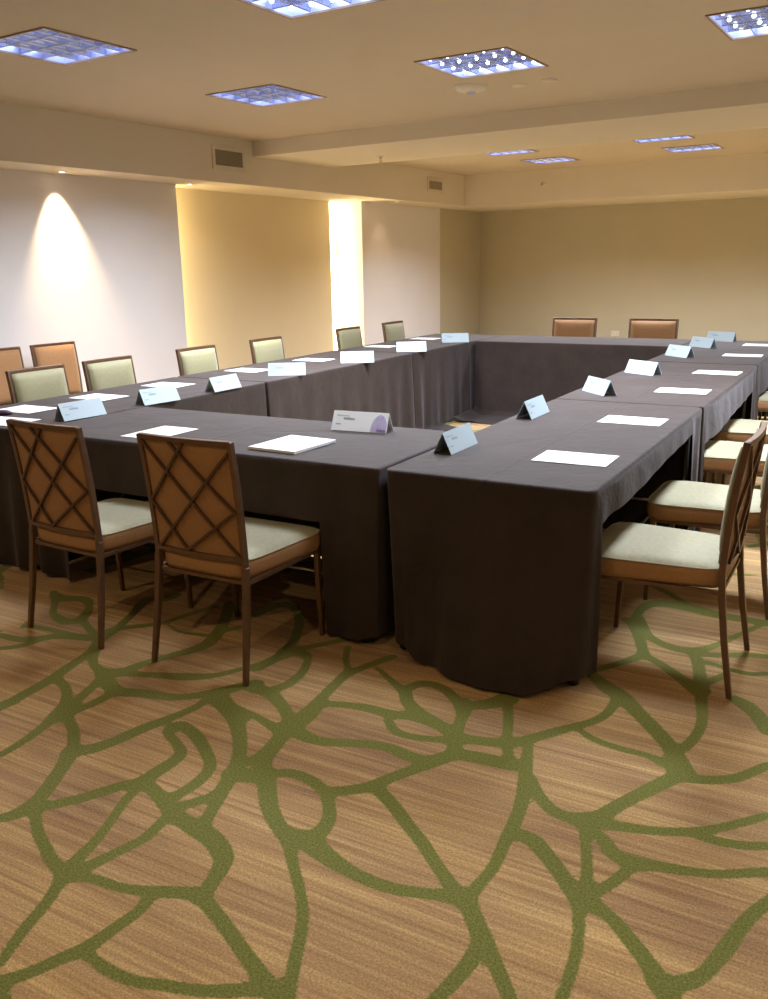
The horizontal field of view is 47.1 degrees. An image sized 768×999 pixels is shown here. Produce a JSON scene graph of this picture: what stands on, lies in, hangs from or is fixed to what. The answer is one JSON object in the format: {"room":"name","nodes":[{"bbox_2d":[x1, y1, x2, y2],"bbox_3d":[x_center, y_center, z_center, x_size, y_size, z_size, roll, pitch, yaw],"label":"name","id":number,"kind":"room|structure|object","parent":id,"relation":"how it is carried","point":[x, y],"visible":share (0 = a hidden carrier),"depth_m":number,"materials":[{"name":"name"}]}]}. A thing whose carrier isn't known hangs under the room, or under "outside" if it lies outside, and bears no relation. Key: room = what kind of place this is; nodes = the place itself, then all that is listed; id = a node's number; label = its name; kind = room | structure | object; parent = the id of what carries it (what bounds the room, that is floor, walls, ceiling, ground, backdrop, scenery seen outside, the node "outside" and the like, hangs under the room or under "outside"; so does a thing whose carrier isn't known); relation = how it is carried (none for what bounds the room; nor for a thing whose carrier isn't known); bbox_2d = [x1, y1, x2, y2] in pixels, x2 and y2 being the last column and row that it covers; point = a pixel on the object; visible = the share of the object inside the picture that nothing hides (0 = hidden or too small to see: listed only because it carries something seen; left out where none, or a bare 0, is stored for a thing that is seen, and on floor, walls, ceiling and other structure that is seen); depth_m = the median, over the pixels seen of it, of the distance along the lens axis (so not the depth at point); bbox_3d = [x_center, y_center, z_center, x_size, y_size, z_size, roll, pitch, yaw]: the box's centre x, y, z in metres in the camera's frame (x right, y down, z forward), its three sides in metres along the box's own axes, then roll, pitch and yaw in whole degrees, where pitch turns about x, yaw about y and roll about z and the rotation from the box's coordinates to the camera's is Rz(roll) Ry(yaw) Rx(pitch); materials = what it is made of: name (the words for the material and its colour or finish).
{"room":"conference room","nodes":[
{"label":"conference room","id":0,"kind":"room"},
{"bbox_2d":[0,168,186,391],"bbox_3d":[-4.512,-1.268,5.611,0.500,2.725,8.450,8,17,31],"label":"wall","id":1,"kind":"structure","parent":0,"point":[94,263],"depth_m":7.98,"materials":[{"name":"paint"}]},
{"bbox_2d":[176,188,333,369],"bbox_3d":[-1.571,-2.567,10.325,0.220,2.725,2.960,8,17,31],"label":"wall","id":2,"kind":"structure","parent":0,"point":[254,266],"depth_m":10.21,"materials":[{"name":"beige paint"}]},
{"bbox_2d":[329,202,338,327],"bbox_3d":[-0.747,-2.943,11.693,0.090,2.725,0.320,8,17,31],"label":"wall","id":3,"kind":"structure","parent":0,"point":[329,202],"depth_m":11.75,"materials":[{"name":"white paint"}]},
{"bbox_2d":[329,203,337,350],"bbox_3d":[-0.705,-2.777,11.687,0.023,2.205,0.240,8,17,31],"label":"light","id":4,"kind":"object","parent":3,"relation":"attached to","point":[331,205],"visible":0.21,"depth_m":11.67,"materials":[{"name":"white"}]},
{"bbox_2d":[0,417,767,998],"bbox_3d":[0.949,-0.178,6.448,8.870,0.001,15.380,8,17,31],"label":"floor","id":5,"kind":"structure","parent":0,"point":[355,819],"depth_m":2.52,"materials":[{"name":"carpet"}]},
{"bbox_2d":[0,346,23,405],"bbox_3d":[-2.863,-0.723,6.979,0.566,0.917,0.484,8,17,31],"label":"banquet chair","id":6,"kind":"object","parent":5,"relation":"on","point":[11,358],"visible":0.3,"depth_m":7.06,"materials":[{"name":"orange fabric"}]},
{"bbox_2d":[5,364,69,403],"bbox_3d":[-1.965,-0.361,5.550,0.566,0.917,0.484,7,17,28],"label":"banquet chair","id":7,"kind":"object","parent":5,"relation":"on","point":[41,382],"visible":0.28,"depth_m":5.54,"materials":[{"name":"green fabric"}]},
{"bbox_2d":[29,341,82,393],"bbox_3d":[-2.574,-0.844,7.418,0.566,0.917,0.484,8,17,31],"label":"banquet chair","id":8,"kind":"object","parent":5,"relation":"on","point":[65,353],"visible":0.3,"depth_m":7.50,"materials":[{"name":"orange fabric"}]},
{"bbox_2d":[6,419,193,649],"bbox_3d":[-1.213,0.081,3.826,0.484,0.917,0.566,8,17,31],"label":"banquet chair","id":9,"kind":"object","parent":5,"relation":"on","point":[53,463],"visible":0.91,"depth_m":3.60,"materials":[{"name":"beige fabric"}]},
{"bbox_2d":[81,355,136,390],"bbox_3d":[-1.672,-0.500,6.055,0.566,0.917,0.484,7,17,28],"label":"banquet chair","id":10,"kind":"object","parent":5,"relation":"on","point":[103,373],"visible":0.23,"depth_m":6.04,"materials":[{"name":"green fabric"}]},
{"bbox_2d":[175,345,218,375],"bbox_3d":[-1.228,-0.710,6.821,0.567,0.917,0.484,7,17,28],"label":"banquet chair","id":11,"kind":"object","parent":5,"relation":"on","point":[198,359],"visible":0.3,"depth_m":6.80,"materials":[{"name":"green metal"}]},
{"bbox_2d":[136,432,324,685],"bbox_3d":[-0.585,0.161,3.483,0.484,0.917,0.566,7,17,28],"label":"banquet chair","id":12,"kind":"object","parent":5,"relation":"on","point":[193,486],"visible":1,"depth_m":3.25,"materials":[{"name":"brown wood"}]},
{"bbox_2d":[120,493,372,642],"bbox_3d":[-0.684,0.037,4.309,1.956,0.735,0.823,7,17,28],"label":"banquet table","id":13,"kind":"object","parent":5,"relation":"on","point":[367,640],"visible":0.09,"depth_m":3.70,"materials":[{"name":"laminate"}]},
{"bbox_2d":[36,407,445,639],"bbox_3d":[-0.685,0.030,4.305,2.014,0.735,0.937,7,17,28],"label":"tablecloth","id":14,"kind":"object","parent":13,"relation":"on","point":[339,489],"visible":0.54,"depth_m":3.64,"materials":[{"name":"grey fabric"}]},
{"bbox_2d":[122,426,196,437],"bbox_3d":[-1.070,-0.321,4.215,0.220,0.001,0.300,7,17,28],"label":"paper sheet","id":15,"kind":"object","parent":14,"relation":"on","point":[163,430],"visible":0.79,"depth_m":4.24,"materials":[{"name":"white paper"}]},
{"bbox_2d":[248,435,335,454],"bbox_3d":[-0.399,-0.241,3.848,0.252,0.012,0.300,8,17,31],"label":"notepad","id":16,"kind":"object","parent":14,"relation":"on","point":[291,444],"visible":1,"depth_m":3.81,"materials":[{"name":"white paper"}]},
{"bbox_2d":[331,410,392,432],"bbox_3d":[-0.105,-0.372,4.176,0.290,0.088,0.085,6,16,25],"label":"name card","id":17,"kind":"object","parent":14,"relation":"on","point":[373,422],"visible":1,"depth_m":4.16,"materials":[{"name":"grey paper"}]},
{"bbox_2d":[249,336,284,363],"bbox_3d":[-0.788,-0.918,7.578,0.567,0.917,0.484,7,17,28],"label":"banquet chair","id":18,"kind":"object","parent":5,"relation":"on","point":[267,349],"visible":0.3,"depth_m":7.56,"materials":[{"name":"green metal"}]},
{"bbox_2d":[335,326,362,349],"bbox_3d":[-0.129,-1.230,8.714,0.566,0.917,0.484,7,17,28],"label":"banquet chair","id":19,"kind":"object","parent":5,"relation":"on","point":[347,337],"visible":0.27,"depth_m":8.69,"materials":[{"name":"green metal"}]},
{"bbox_2d":[382,321,404,341],"bbox_3d":[0.320,-1.443,9.488,0.567,0.917,0.484,7,17,28],"label":"banquet chair","id":20,"kind":"object","parent":5,"relation":"on","point":[394,330],"visible":0.27,"depth_m":9.46,"materials":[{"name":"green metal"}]},
{"bbox_2d":[400,437,689,685],"bbox_3d":[0.850,0.061,4.115,0.770,0.735,1.954,7,17,28],"label":"banquet table","id":21,"kind":"object","parent":5,"relation":"on","point":[687,443],"visible":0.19,"depth_m":4.71,"materials":[{"name":"laminate"}]},
{"bbox_2d":[387,399,701,695],"bbox_3d":[0.800,0.072,4.044,0.910,0.735,2.188,7,17,28],"label":"tablecloth","id":22,"kind":"object","parent":21,"relation":"on","point":[496,551],"visible":0.91,"depth_m":3.24,"materials":[{"name":"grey fabric"}]},
{"bbox_2d":[433,423,477,454],"bbox_3d":[0.305,-0.261,3.725,0.084,0.088,0.270,7,17,28],"label":"name card","id":23,"kind":"object","parent":22,"relation":"on","point":[457,439],"visible":1,"depth_m":3.69,"materials":[{"name":"grey paper"}]},
{"bbox_2d":[516,394,549,419],"bbox_3d":[0.763,-0.475,4.505,0.084,0.088,0.270,7,17,28],"label":"name card","id":24,"kind":"object","parent":22,"relation":"on","point":[537,406],"visible":1,"depth_m":4.47,"materials":[{"name":"grey paper"}]},
{"bbox_2d":[532,450,618,466],"bbox_3d":[0.760,-0.164,3.499,0.297,0.001,0.215,7,17,27],"label":"paper sheet","id":25,"kind":"object","parent":22,"relation":"on","point":[589,459],"visible":1,"depth_m":3.49,"materials":[{"name":"white paper"}]},
{"bbox_2d":[597,415,668,425],"bbox_3d":[1.218,-0.386,4.308,0.297,0.001,0.215,7,17,28],"label":"paper sheet","id":26,"kind":"object","parent":22,"relation":"on","point":[610,418],"visible":1,"depth_m":4.30,"materials":[{"name":"white paper"}]},
{"bbox_2d":[552,317,597,336],"bbox_3d":[1.968,-1.480,9.515,0.542,0.917,0.567,7,17,28],"label":"banquet chair","id":27,"kind":"object","parent":5,"relation":"on","point":[564,327],"visible":0.32,"depth_m":9.60,"materials":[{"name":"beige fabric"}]},
{"bbox_2d":[628,318,678,338],"bbox_3d":[2.705,-1.387,9.112,0.556,0.917,0.566,7,17,28],"label":"banquet chair","id":28,"kind":"object","parent":5,"relation":"on","point":[638,327],"visible":0.34,"depth_m":9.20,"materials":[{"name":"brown metal"}]},
{"bbox_2d":[601,421,767,698],"bbox_3d":[1.084,0.177,3.310,0.566,0.917,0.484,7,17,28],"label":"banquet chair","id":29,"kind":"object","parent":5,"relation":"on","point":[637,553],"visible":0.95,"depth_m":3.14,"materials":[{"name":"brown metal"}]},
{"bbox_2d":[718,428,758,563],"bbox_3d":[1.274,-0.020,3.145,0.075,0.413,0.396,7,17,28],"label":"backrest cushion","id":30,"kind":"object","parent":29,"relation":"on","point":[740,523],"depth_m":3.04,"materials":[{"name":"brown fabric"}]},
{"bbox_2d":[643,451,767,619],"bbox_3d":[1.515,-0.009,3.983,0.566,0.917,0.484,7,17,28],"label":"banquet chair","id":31,"kind":"object","parent":5,"relation":"on","point":[675,502],"visible":0.86,"depth_m":3.85,"materials":[{"name":"beige fabric"}]},
{"bbox_2d":[760,451,767,507],"bbox_3d":[1.705,-0.206,3.818,0.075,0.413,0.396,7,17,28],"label":"backrest cushion","id":32,"kind":"object","parent":31,"relation":"on","point":[764,485],"depth_m":3.68,"materials":[{"name":"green fabric"}]},
{"bbox_2d":[703,440,767,482],"bbox_3d":[2.019,-0.266,4.921,0.567,0.917,0.484,7,17,28],"label":"banquet chair","id":33,"kind":"object","parent":5,"relation":"on","point":[720,456],"visible":0.41,"depth_m":4.80,"materials":[{"name":"beige fabric"}]},
{"bbox_2d":[712,419,767,484],"bbox_3d":[2.417,-0.455,5.607,0.566,0.917,0.484,7,17,28],"label":"banquet chair","id":34,"kind":"object","parent":5,"relation":"on","point":[736,430],"visible":0.39,"depth_m":5.52,"materials":[{"name":"beige fabric"}]},
{"bbox_2d":[741,399,746,418],"bbox_3d":[1.873,-0.423,5.878,0.770,0.735,2.104,7,17,28],"label":"banquet table","id":35,"kind":"object","parent":5,"relation":"on","point":[745,402],"visible":0.02,"depth_m":6.56,"materials":[{"name":"laminate"}]},
{"bbox_2d":[556,362,756,530],"bbox_3d":[1.875,-0.431,5.875,0.917,0.735,2.158,7,17,28],"label":"tablecloth","id":36,"kind":"object","parent":35,"relation":"on","point":[724,401],"visible":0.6,"depth_m":5.46,"materials":[{"name":"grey fabric"}]},
{"bbox_2d":[582,376,616,395],"bbox_3d":[1.278,-0.677,5.233,0.084,0.088,0.270,-5,15,-14],"label":"name card","id":37,"kind":"object","parent":36,"relation":"on","point":[594,385],"visible":1,"depth_m":5.20,"materials":[{"name":"grey paper"}]},
{"bbox_2d":[625,359,661,375],"bbox_3d":[1.794,-0.916,6.103,0.084,0.088,0.270,-9,17,-27],"label":"name card","id":38,"kind":"object","parent":36,"relation":"on","point":[633,366],"visible":1,"depth_m":6.08,"materials":[{"name":"grey paper"}]},
{"bbox_2d":[654,387,710,394],"bbox_3d":[1.783,-0.649,5.262,0.297,0.001,0.215,7,17,27],"label":"paper sheet","id":39,"kind":"object","parent":36,"relation":"on","point":[662,389],"visible":1,"depth_m":5.25,"materials":[{"name":"white paper"}]},
{"bbox_2d":[693,370,741,374],"bbox_3d":[2.304,-0.877,6.091,0.297,0.001,0.215,8,17,30],"label":"paper sheet","id":40,"kind":"object","parent":36,"relation":"on","point":[697,371],"visible":1,"depth_m":6.08,"materials":[{"name":"white paper"}]},
{"bbox_2d":[757,391,767,416],"bbox_3d":[3.126,-0.790,6.827,0.566,0.917,0.484,7,17,28],"label":"banquet chair","id":41,"kind":"object","parent":5,"relation":"on","point":[763,397],"visible":0.17,"depth_m":6.72,"materials":[{"name":"beige fabric"}]},
{"bbox_2d":[758,387,767,420],"bbox_3d":[3.492,-0.963,7.458,0.566,0.917,0.484,7,17,28],"label":"banquet chair","id":42,"kind":"object","parent":5,"relation":"on","point":[760,412],"visible":0.09,"depth_m":7.44,"materials":[{"name":"brown wood"}]},
{"bbox_2d":[0,0,767,175],"bbox_3d":[0.900,-2.889,5.731,8.870,0.160,15.380,8,17,31],"label":"ceiling","id":43,"kind":"structure","parent":0,"point":[361,58],"depth_m":5.54,"materials":[{"name":"paint"}]},
{"bbox_2d":[0,26,136,65],"bbox_3d":[-1.861,-2.609,4.974,0.634,0.118,0.634,8,17,31],"label":"ceiling light","id":44,"kind":"object","parent":43,"relation":"attached to","point":[45,44],"visible":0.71,"depth_m":5.05,"materials":[{"name":"metal"}]},
{"bbox_2d":[205,84,326,106],"bbox_3d":[-0.864,-3.027,6.487,0.634,0.118,0.634,8,17,31],"label":"ceiling light","id":45,"kind":"object","parent":43,"relation":"attached to","point":[267,95],"visible":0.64,"depth_m":6.57,"materials":[{"name":"white"}]},
{"bbox_2d":[237,0,384,19],"bbox_3d":[-0.376,-2.393,4.054,0.634,0.118,0.634,8,17,31],"label":"ceiling light","id":46,"kind":"object","parent":43,"relation":"attached to","point":[290,9],"visible":1,"depth_m":4.33,"materials":[{"name":"metal"}]},
{"bbox_2d":[454,83,487,94],"bbox_3d":[0.622,-2.922,6.298,0.240,0.056,0.240,8,17,31],"label":"ceiling detector","id":47,"kind":"object","parent":43,"relation":"attached to","point":[468,88],"visible":1,"depth_m":6.23,"materials":[{"name":"white plastic"}]},
{"bbox_2d":[414,46,548,78],"bbox_3d":[0.621,-2.811,5.568,0.634,0.118,0.634,8,17,31],"label":"ceiling light","id":48,"kind":"object","parent":43,"relation":"attached to","point":[500,60],"visible":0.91,"depth_m":5.64,"materials":[{"name":"white"}]},
{"bbox_2d":[484,149,538,155],"bbox_3d":[1.384,-3.981,9.941,0.574,0.118,0.514,8,17,31],"label":"ceiling light","id":49,"kind":"object","parent":43,"relation":"attached to","point":[528,150],"visible":0.19,"depth_m":10.12,"materials":[{"name":"metal"}]},
{"bbox_2d":[511,83,526,87],"bbox_3d":[0.961,-2.947,6.277,0.112,0.008,0.112,8,17,31],"label":"cover plate","id":50,"kind":"object","parent":43,"relation":"attached to","point":[519,85],"visible":1,"depth_m":6.25,"materials":[{"name":"beige plastic"}]},
{"bbox_2d":[541,78,556,82],"bbox_3d":[1.147,-2.910,6.125,0.112,0.008,0.112,8,17,31],"label":"cover plate","id":51,"kind":"object","parent":43,"relation":"attached to","point":[549,80],"visible":1,"depth_m":6.10,"materials":[{"name":"beige plastic"}]},
{"bbox_2d":[520,156,579,163],"bbox_3d":[2.046,-4.229,10.838,0.574,0.118,0.514,8,17,31],"label":"ceiling light","id":52,"kind":"object","parent":43,"relation":"attached to","point":[561,158],"visible":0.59,"depth_m":10.94,"materials":[{"name":"white"}]},
{"bbox_2d":[632,135,694,142],"bbox_3d":[2.835,-3.769,9.043,0.574,0.118,0.514,8,17,31],"label":"ceiling light","id":53,"kind":"object","parent":43,"relation":"attached to","point":[682,137],"visible":0.19,"depth_m":9.23,"materials":[{"name":"white"}]},
{"bbox_2d":[661,144,723,152],"bbox_3d":[3.489,-4.019,9.944,0.574,0.118,0.514,8,17,31],"label":"ceiling light","id":54,"kind":"object","parent":43,"relation":"attached to","point":[703,147],"visible":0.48,"depth_m":10.04,"materials":[{"name":"white"}]},
{"bbox_2d":[705,5,767,40],"bbox_3d":[2.102,-2.595,4.651,0.634,0.118,0.634,8,17,31],"label":"ceiling light","id":55,"kind":"object","parent":43,"relation":"attached to","point":[752,22],"visible":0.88,"depth_m":4.79,"materials":[{"name":"white"}]},
{"bbox_2d":[335,201,439,345],"bbox_3d":[0.073,-3.189,12.567,0.500,2.725,2.090,8,17,31],"label":"wall panel","id":56,"kind":"object","parent":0,"point":[388,255],"visible":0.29,"depth_m":12.06,"materials":[{"name":"paint"}]},
{"bbox_2d":[440,208,479,334],"bbox_3d":[0.993,-3.577,13.973,0.488,2.725,1.360,8,17,31],"label":"wall","id":57,"kind":"structure","parent":0,"point":[459,229],"depth_m":13.81,"materials":[{"name":"beige paint"}]},
{"bbox_2d":[0,102,505,211],"bbox_3d":[-2.524,-3.111,7.927,0.944,0.415,15.180,8,17,31],"label":"soffit","id":58,"kind":"structure","parent":57,"relation":"attached to","point":[36,139],"depth_m":8.10,"materials":[{"name":"paint"}]},
{"bbox_2d":[211,144,245,171],"bbox_3d":[-1.512,-3.324,8.596,0.012,0.220,0.470,8,17,31],"label":"air vent","id":59,"kind":"object","parent":58,"relation":"attached to","point":[223,157],"visible":1,"depth_m":8.59,"materials":[{"name":"beige metal"}]},
{"bbox_2d":[215,149,242,167],"bbox_3d":[-1.512,-3.324,8.596,0.008,0.140,0.390,8,17,31],"label":"grille","id":60,"kind":"object","parent":59,"relation":"attached to","point":[224,158],"depth_m":8.59,"materials":[{"name":"brown metal"}]},
{"bbox_2d":[427,177,442,192],"bbox_3d":[0.697,-4.257,11.946,0.012,0.185,0.430,8,17,31],"label":"air vent","id":61,"kind":"object","parent":58,"relation":"attached to","point":[435,185],"visible":1,"depth_m":11.93,"materials":[{"name":"beige metal"}]},
{"bbox_2d":[429,180,441,189],"bbox_3d":[0.697,-4.257,11.946,0.008,0.105,0.350,8,17,31],"label":"grille","id":62,"kind":"object","parent":61,"relation":"attached to","point":[433,184],"depth_m":11.94,"materials":[{"name":"brown metal"}]},
{"bbox_2d":[252,82,767,166],"bbox_3d":[2.375,-3.183,7.332,7.926,0.141,1.325,8,17,31],"label":"ceiling beam","id":63,"kind":"structure","parent":0,"point":[738,107],"depth_m":7.62,"materials":[{"name":"paint"}]},
{"bbox_2d":[479,197,767,340],"bbox_3d":[5.040,-3.224,12.361,9.090,2.725,0.200,8,17,31],"label":"wall","id":64,"kind":"structure","parent":0,"point":[703,264],"depth_m":13.08,"materials":[{"name":"beige paint"}]},
{"bbox_2d":[611,331,618,335],"bbox_3d":[3.519,-2.529,13.427,0.120,0.080,0.010,8,17,31],"label":"wall outlet","id":65,"kind":"object","parent":64,"relation":"attached to","point":[613,333],"visible":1,"depth_m":13.43,"materials":[{"name":"white plastic"}]},
{"bbox_2d":[464,152,767,210],"bbox_3d":[4.892,-4.105,11.183,7.926,0.415,1.480,8,17,31],"label":"soffit","id":66,"kind":"structure","parent":64,"relation":"attached to","point":[743,175],"depth_m":11.56,"materials":[{"name":"paint"}]},
{"bbox_3d":[-1.651,-0.255,5.480,0.770,0.735,1.954,7,17,28],"label":"banquet table","id":67,"kind":"object","parent":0,"visible":0},
{"bbox_2d":[0,377,266,566],"bbox_3d":[-1.662,-0.257,5.456,0.901,0.735,2.055,7,17,28],"label":"tablecloth","id":68,"kind":"object","parent":67,"relation":"on","point":[248,399],"visible":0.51,"depth_m":5.11,"materials":[{"name":"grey fabric"}]},
{"bbox_2d":[0,410,11,414],"bbox_3d":[-2.108,-0.479,4.840,0.150,0.024,0.070,3,15,15],"label":"glasses case","id":69,"kind":"object","parent":68,"relation":"on","point":[2,412],"visible":1,"depth_m":4.81,"materials":[{"name":"purple plastic"}]},
{"bbox_2d":[0,416,41,425],"bbox_3d":[-1.987,-0.410,4.616,0.300,0.001,0.215,6,16,24],"label":"paper sheet","id":70,"kind":"object","parent":68,"relation":"on","point":[2,419],"visible":0.7,"depth_m":4.65,"materials":[{"name":"white paper"}]},
{"bbox_2d":[0,405,56,413],"bbox_3d":[-2.032,-0.514,5.012,0.297,0.001,0.215,7,17,28],"label":"paper sheet","id":71,"kind":"object","parent":68,"relation":"on","point":[28,409],"visible":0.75,"depth_m":5.01,"materials":[{"name":"white paper"}]},
{"bbox_2d":[55,397,106,420],"bbox_3d":[-1.618,-0.483,4.697,0.084,0.088,0.270,9,18,33],"label":"name card","id":72,"kind":"object","parent":68,"relation":"on","point":[68,411],"visible":1,"depth_m":4.67,"materials":[{"name":"grey paper"}]},
{"bbox_2d":[71,393,126,400],"bbox_3d":[-1.759,-0.633,5.444,0.297,0.001,0.215,7,17,28],"label":"paper sheet","id":73,"kind":"object","parent":68,"relation":"on","point":[103,397],"visible":0.93,"depth_m":5.45,"materials":[{"name":"white paper"}]},
{"bbox_2d":[135,384,180,405],"bbox_3d":[-1.330,-0.617,5.183,0.084,0.088,0.270,9,18,34],"label":"name card","id":74,"kind":"object","parent":68,"relation":"on","point":[162,394],"visible":1,"depth_m":5.16,"materials":[{"name":"grey paper"}]},
{"bbox_2d":[142,382,192,387],"bbox_3d":[-1.458,-0.776,5.962,0.297,0.001,0.215,7,17,27],"label":"paper sheet","id":75,"kind":"object","parent":68,"relation":"on","point":[159,384],"visible":0.86,"depth_m":5.97,"materials":[{"name":"white paper"}]},
{"bbox_2d":[205,373,241,391],"bbox_3d":[-1.037,-0.755,5.687,0.084,0.088,0.270,7,17,28],"label":"name card","id":76,"kind":"object","parent":68,"relation":"on","point":[231,381],"visible":1,"depth_m":5.66,"materials":[{"name":"grey paper"}]},
{"bbox_3d":[-0.627,-0.739,7.242,0.770,0.735,2.104,7,17,28],"label":"banquet table","id":77,"kind":"object","parent":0,"visible":0},
{"bbox_2d":[178,351,414,427],"bbox_3d":[-0.538,-0.736,7.192,1.112,0.735,2.157,7,17,28],"label":"tablecloth","id":78,"kind":"object","parent":77,"relation":"on","point":[385,384],"visible":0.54,"depth_m":6.98,"materials":[{"name":"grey fabric"}]},
{"bbox_2d":[226,368,267,372],"bbox_3d":[-1.040,-0.989,6.742,0.297,0.001,0.215,7,17,28],"label":"paper sheet","id":79,"kind":"object","parent":78,"relation":"on","point":[253,370],"visible":0.86,"depth_m":6.73,"materials":[{"name":"white paper"}]},
{"bbox_2d":[268,362,305,375],"bbox_3d":[-0.703,-0.948,6.391,0.270,0.088,0.084,-2,15,-2],"label":"name card","id":80,"kind":"object","parent":78,"relation":"on","point":[298,368],"visible":1,"depth_m":6.37,"materials":[{"name":"grey paper"}]},
{"bbox_2d":[292,358,333,361],"bbox_3d":[-0.591,-1.176,7.416,0.297,0.001,0.215,7,17,27],"label":"paper sheet","id":81,"kind":"object","parent":78,"relation":"on","point":[303,359],"visible":1,"depth_m":7.41,"materials":[{"name":"white paper"}]},
{"bbox_2d":[340,351,373,362],"bbox_3d":[-0.219,-1.159,7.157,0.270,0.088,0.084,-2,15,-4],"label":"name card","id":82,"kind":"object","parent":78,"relation":"on","point":[352,356],"visible":1,"depth_m":7.14,"materials":[{"name":"grey paper"}]},
{"bbox_3d":[2.931,-0.924,7.700,0.770,0.735,2.096,7,17,28],"label":"banquet table","id":83,"kind":"object","parent":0,"visible":0},
{"bbox_2d":[647,341,767,419],"bbox_3d":[2.939,-0.937,7.717,0.918,0.735,2.196,7,17,28],"label":"tablecloth","id":84,"kind":"object","parent":83,"relation":"on","point":[711,355],"visible":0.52,"depth_m":7.03,"materials":[{"name":"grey fabric"}]},
{"bbox_2d":[665,344,694,357],"bbox_3d":[2.405,-1.208,7.165,0.084,0.088,0.270,-6,16,-20],"label":"name card","id":85,"kind":"object","parent":84,"relation":"on","point":[673,350],"visible":1,"depth_m":7.14,"materials":[{"name":"grey paper"}]},
{"bbox_2d":[689,336,716,347],"bbox_3d":[2.862,-1.411,7.902,0.084,0.088,0.270,-7,16,-22],"label":"name card","id":86,"kind":"object","parent":84,"relation":"on","point":[703,342],"visible":0.99,"depth_m":7.87,"materials":[{"name":"grey paper"}]},
{"bbox_2d":[707,331,736,341],"bbox_3d":[3.243,-1.568,8.470,0.084,0.088,0.270,-15,20,-43],"label":"name card","id":87,"kind":"object","parent":84,"relation":"on","point":[719,336],"visible":0.99,"depth_m":8.44,"materials":[{"name":"grey paper"}]},
{"bbox_2d":[722,353,762,356],"bbox_3d":[2.916,-1.172,7.164,0.297,0.001,0.215,7,17,27],"label":"paper sheet","id":88,"kind":"object","parent":84,"relation":"on","point":[725,354],"visible":1,"depth_m":7.15,"materials":[{"name":"white paper"}]},
{"bbox_2d":[742,344,767,345],"bbox_3d":[3.422,-1.401,7.996,0.297,0.001,0.215,7,17,28],"label":"paper sheet","id":89,"kind":"object","parent":84,"relation":"on","point":[744,344],"visible":1,"depth_m":7.98,"materials":[{"name":"white paper"}]},
{"bbox_3d":[0.431,-1.240,9.065,0.770,0.735,2.096,7,17,28],"label":"banquet table","id":90,"kind":"object","parent":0,"visible":0},
{"bbox_2d":[336,334,501,430],"bbox_3d":[0.532,-1.243,9.037,1.121,0.735,2.199,7,17,28],"label":"tablecloth","id":91,"kind":"object","parent":90,"relation":"on","point":[443,374],"visible":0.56,"depth_m":8.48,"materials":[{"name":"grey fabric"}]},
{"bbox_2d":[364,345,395,347],"bbox_3d":[-0.021,-1.487,8.557,0.297,0.001,0.215,7,17,28],"label":"paper sheet","id":92,"kind":"object","parent":91,"relation":"on","point":[383,346],"visible":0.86,"depth_m":8.54,"materials":[{"name":"white paper"}]},
{"bbox_2d":[396,341,426,351],"bbox_3d":[0.247,-1.387,7.989,0.270,0.088,0.084,-2,15,-2],"label":"name card","id":93,"kind":"object","parent":91,"relation":"on","point":[416,346],"visible":1,"depth_m":7.97,"materials":[{"name":"grey paper"}]},
{"bbox_2d":[411,337,440,339],"bbox_3d":[0.439,-1.710,9.369,0.297,0.001,0.215,7,17,28],"label":"paper sheet","id":94,"kind":"object","parent":91,"relation":"on","point":[417,337],"visible":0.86,"depth_m":9.36,"materials":[{"name":"white paper"}]},
{"bbox_2d":[441,333,468,342],"bbox_3d":[0.715,-1.630,8.875,0.270,0.088,0.084,-2,15,-3],"label":"name card","id":95,"kind":"object","parent":91,"relation":"on","point":[446,337],"visible":1,"depth_m":8.85,"materials":[{"name":"grey paper"}]},
{"bbox_3d":[2.005,-1.236,8.941,1.956,0.735,0.768,7,17,28],"label":"banquet table","id":96,"kind":"object","parent":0,"visible":0},
{"bbox_2d":[453,335,691,423],"bbox_3d":[1.872,-1.181,8.710,2.008,0.735,1.460,7,17,28],"label":"tablecloth","id":97,"kind":"object","parent":96,"relation":"on","point":[511,370],"visible":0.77,"depth_m":8.74,"materials":[{"name":"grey fabric"}]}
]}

